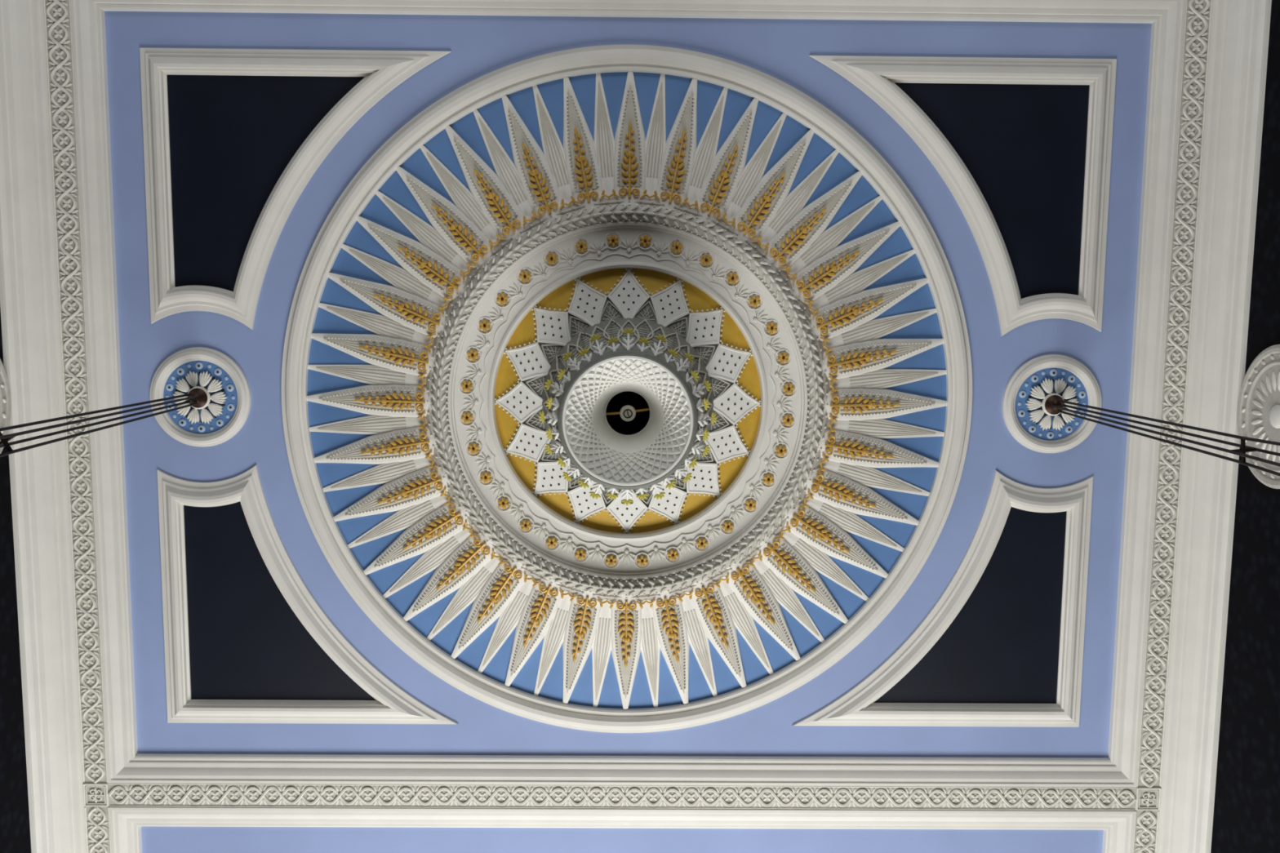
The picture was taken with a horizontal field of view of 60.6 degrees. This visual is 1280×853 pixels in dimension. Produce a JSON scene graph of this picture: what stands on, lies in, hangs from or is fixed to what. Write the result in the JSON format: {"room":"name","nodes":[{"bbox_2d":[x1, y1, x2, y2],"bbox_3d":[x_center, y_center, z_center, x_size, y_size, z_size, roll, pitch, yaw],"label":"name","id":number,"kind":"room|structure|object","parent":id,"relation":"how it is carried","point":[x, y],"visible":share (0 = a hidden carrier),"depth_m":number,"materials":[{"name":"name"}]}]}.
{"room":"ornate hall","nodes":[
{"label":"ornate hall","id":0,"kind":"room"},
{"bbox_2d":[0,307,31,852],"bbox_3d":[-5.580,0.378,4.213,0.200,11.600,21.800,0,-83,-1],"label":"wall","id":1,"kind":"structure","parent":0,"point":[15,826],"depth_m":9.65,"materials":[{"name":"black paint"}]},
{"bbox_2d":[0,358,11,453],"bbox_3d":[-5.500,-0.165,8.983,0.080,1.200,1.200,0,-83,-1],"label":"roundel","id":2,"kind":"object","parent":1,"relation":"attached to","point":[5,393],"visible":0.81,"depth_m":9.48,"materials":[{"name":"paint"}]},
{"bbox_2d":[0,0,86,852],"bbox_3d":[-5.372,-0.248,9.720,0.370,0.320,21.800,0,-83,-1],"label":"crown molding","id":3,"kind":"structure","parent":1,"relation":"attached to","point":[29,297],"depth_m":9.77,"materials":[{"name":"white paint"}]},
{"bbox_2d":[44,0,109,852],"bbox_3d":[-5.074,-0.268,9.920,0.234,0.105,21.800,0,-83,-1],"label":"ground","id":4,"kind":"structure","parent":0,"point":[103,780],"depth_m":9.88,"materials":[{"name":"paint"}]},
{"bbox_2d":[43,0,111,852],"bbox_3d":[-5.074,-0.261,9.860,0.234,0.040,21.803,0,-83,-1],"label":"relief","id":5,"kind":"object","parent":4,"relation":"attached to","point":[51,4],"visible":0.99,"depth_m":9.86,"materials":[{"name":"paint"}]},
{"bbox_2d":[83,783,108,807],"bbox_3d":[-5.074,-0.261,9.858,0.230,0.032,7.720,0,-83,-1],"label":"blocks","id":6,"kind":"object","parent":4,"relation":"attached to","point":[104,785],"visible":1,"depth_m":10.28,"materials":[{"name":"paint"}]},
{"bbox_2d":[104,10,1151,852],"bbox_3d":[-0.112,-0.254,10.186,11.200,0.300,21.800,0,-83,-1],"label":"ceiling","id":7,"kind":"structure","parent":0,"point":[479,46],"depth_m":10.05,"materials":[{"name":"paint"}]},
{"bbox_2d":[0,387,207,457],"bbox_3d":[-3.975,0.069,7.048,1.031,5.870,1.031,22,-84,-3],"label":"chandelier","id":8,"kind":"object","parent":7,"relation":"hanging from","point":[197,397],"visible":1,"depth_m":8.00,"materials":[{"name":"brown metal"}]},
{"bbox_2d":[149,346,251,446],"bbox_3d":[-4.005,-0.262,9.954,0.912,0.080,0.912,0,-84,-1],"label":"ceiling rose","id":9,"kind":"object","parent":7,"relation":"attached to","point":[226,410],"depth_m":9.96,"materials":[{"name":"paint"}]},
{"bbox_2d":[139,47,451,329],"bbox_3d":[-3.038,-2.091,9.748,2.740,0.095,2.468,0,-84,-1],"label":"ceiling panel","id":10,"kind":"object","parent":7,"relation":"attached to","point":[233,139],"depth_m":9.72,"materials":[{"name":"black paint"}]},
{"bbox_2d":[157,464,458,724],"bbox_3d":[-3.071,1.583,10.166,2.740,0.095,2.468,0,-84,-1],"label":"ceiling panel","id":11,"kind":"object","parent":7,"relation":"attached to","point":[246,640],"depth_m":10.23,"materials":[{"name":"black paint"}]},
{"bbox_2d":[109,806,1134,852],"bbox_3d":[-0.176,7.212,10.819,9.700,0.132,7.260,0,-83,-1],"label":"trim","id":12,"kind":"structure","parent":7,"relation":"attached to","point":[126,823],"depth_m":10.39,"materials":[{"name":"white paint"}]},
{"bbox_2d":[108,784,1136,808],"bbox_3d":[-0.143,3.491,10.399,9.700,0.105,0.234,0,-83,-1],"label":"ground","id":13,"kind":"structure","parent":7,"relation":"attached to","point":[1133,791],"depth_m":10.35,"materials":[{"name":"paint"}]},
{"bbox_2d":[107,782,1136,810],"bbox_3d":[-0.142,3.498,10.339,9.703,0.040,0.234,0,-83,-1],"label":"relief","id":14,"kind":"object","parent":13,"relation":"attached to","point":[144,789],"visible":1,"depth_m":10.33,"materials":[{"name":"paint"}]},
{"bbox_2d":[281,44,972,733],"bbox_3d":[-0.101,-0.138,9.173,6.320,1.739,6.320,0,-84,-1],"label":"rosette","id":15,"kind":"object","parent":7,"relation":"attached to","point":[625,388],"depth_m":9.80,"materials":[{"name":"white paint"}]},
{"bbox_2d":[70,0,1186,786],"bbox_3d":[-0.110,-0.229,9.972,9.700,0.132,7.260,0,-83,-1],"label":"trim","id":16,"kind":"structure","parent":7,"relation":"attached to","point":[1166,18],"depth_m":10.00,"materials":[{"name":"white paint"}]},
{"bbox_2d":[791,470,1093,727],"bbox_3d":[2.818,1.628,10.232,2.740,0.095,2.468,0,-84,-1],"label":"ceiling panel","id":17,"kind":"object","parent":7,"relation":"attached to","point":[1002,645],"depth_m":10.30,"materials":[{"name":"black paint"}]},
{"bbox_2d":[808,55,1116,336],"bbox_3d":[2.851,-2.046,9.814,2.740,0.095,2.468,0,-84,-1],"label":"ceiling panel","id":18,"kind":"object","parent":7,"relation":"attached to","point":[1022,146],"depth_m":9.80,"materials":[{"name":"black paint"}]},
{"bbox_2d":[1001,354,1101,453],"bbox_3d":[3.785,-0.202,10.041,0.912,0.080,0.912,0,-84,-1],"label":"ceiling rose","id":19,"kind":"object","parent":7,"relation":"attached to","point":[1026,417],"depth_m":10.04,"materials":[{"name":"paint"}]},
{"bbox_2d":[1044,395,1279,476],"bbox_3d":[3.815,0.129,7.135,1.031,5.870,1.031,22,-84,-3],"label":"suspension cables","id":20,"kind":"object","parent":7,"relation":"hanging from","point":[1054,404],"visible":1,"depth_m":7.79,"materials":[{"name":"brown metal"}]},
{"bbox_2d":[1133,0,1210,852],"bbox_3d":[4.855,-0.192,10.031,0.234,0.105,21.800,0,-83,-1],"label":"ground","id":21,"kind":"structure","parent":0,"point":[1198,9],"depth_m":9.99,"materials":[{"name":"paint"}]},
{"bbox_2d":[1135,787,1160,810],"bbox_3d":[4.856,-0.184,9.969,0.230,0.032,7.720,0,-83,-1],"label":"blocks","id":22,"kind":"object","parent":21,"relation":"attached to","point":[1158,794],"visible":1,"depth_m":10.38,"materials":[{"name":"paint"}]},
{"bbox_2d":[1132,0,1212,852],"bbox_3d":[4.856,-0.185,9.970,0.234,0.040,21.803,0,-83,-1],"label":"relief","id":23,"kind":"object","parent":21,"relation":"attached to","point":[1193,10],"visible":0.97,"depth_m":9.95,"materials":[{"name":"paint"}]},
{"bbox_2d":[1210,0,1279,852],"bbox_3d":[5.479,0.463,4.337,0.200,11.600,21.800,0,-83,-1],"label":"wall","id":24,"kind":"structure","parent":0,"point":[1246,815],"depth_m":9.42,"materials":[{"name":"black paint"}]},
{"bbox_2d":[1156,0,1271,852],"bbox_3d":[5.157,-0.167,9.838,0.370,0.320,21.800,0,-83,-1],"label":"crown molding","id":25,"kind":"structure","parent":24,"relation":"attached to","point":[1239,37],"depth_m":9.86,"materials":[{"name":"white paint"}]},
{"bbox_2d":[1236,344,1279,488],"bbox_3d":[5.299,-0.082,9.104,0.080,1.200,1.200,0,-83,-1],"label":"roundel","id":26,"kind":"object","parent":24,"relation":"attached to","point":[1258,413],"visible":0.88,"depth_m":9.30,"materials":[{"name":"paint"}]}
]}

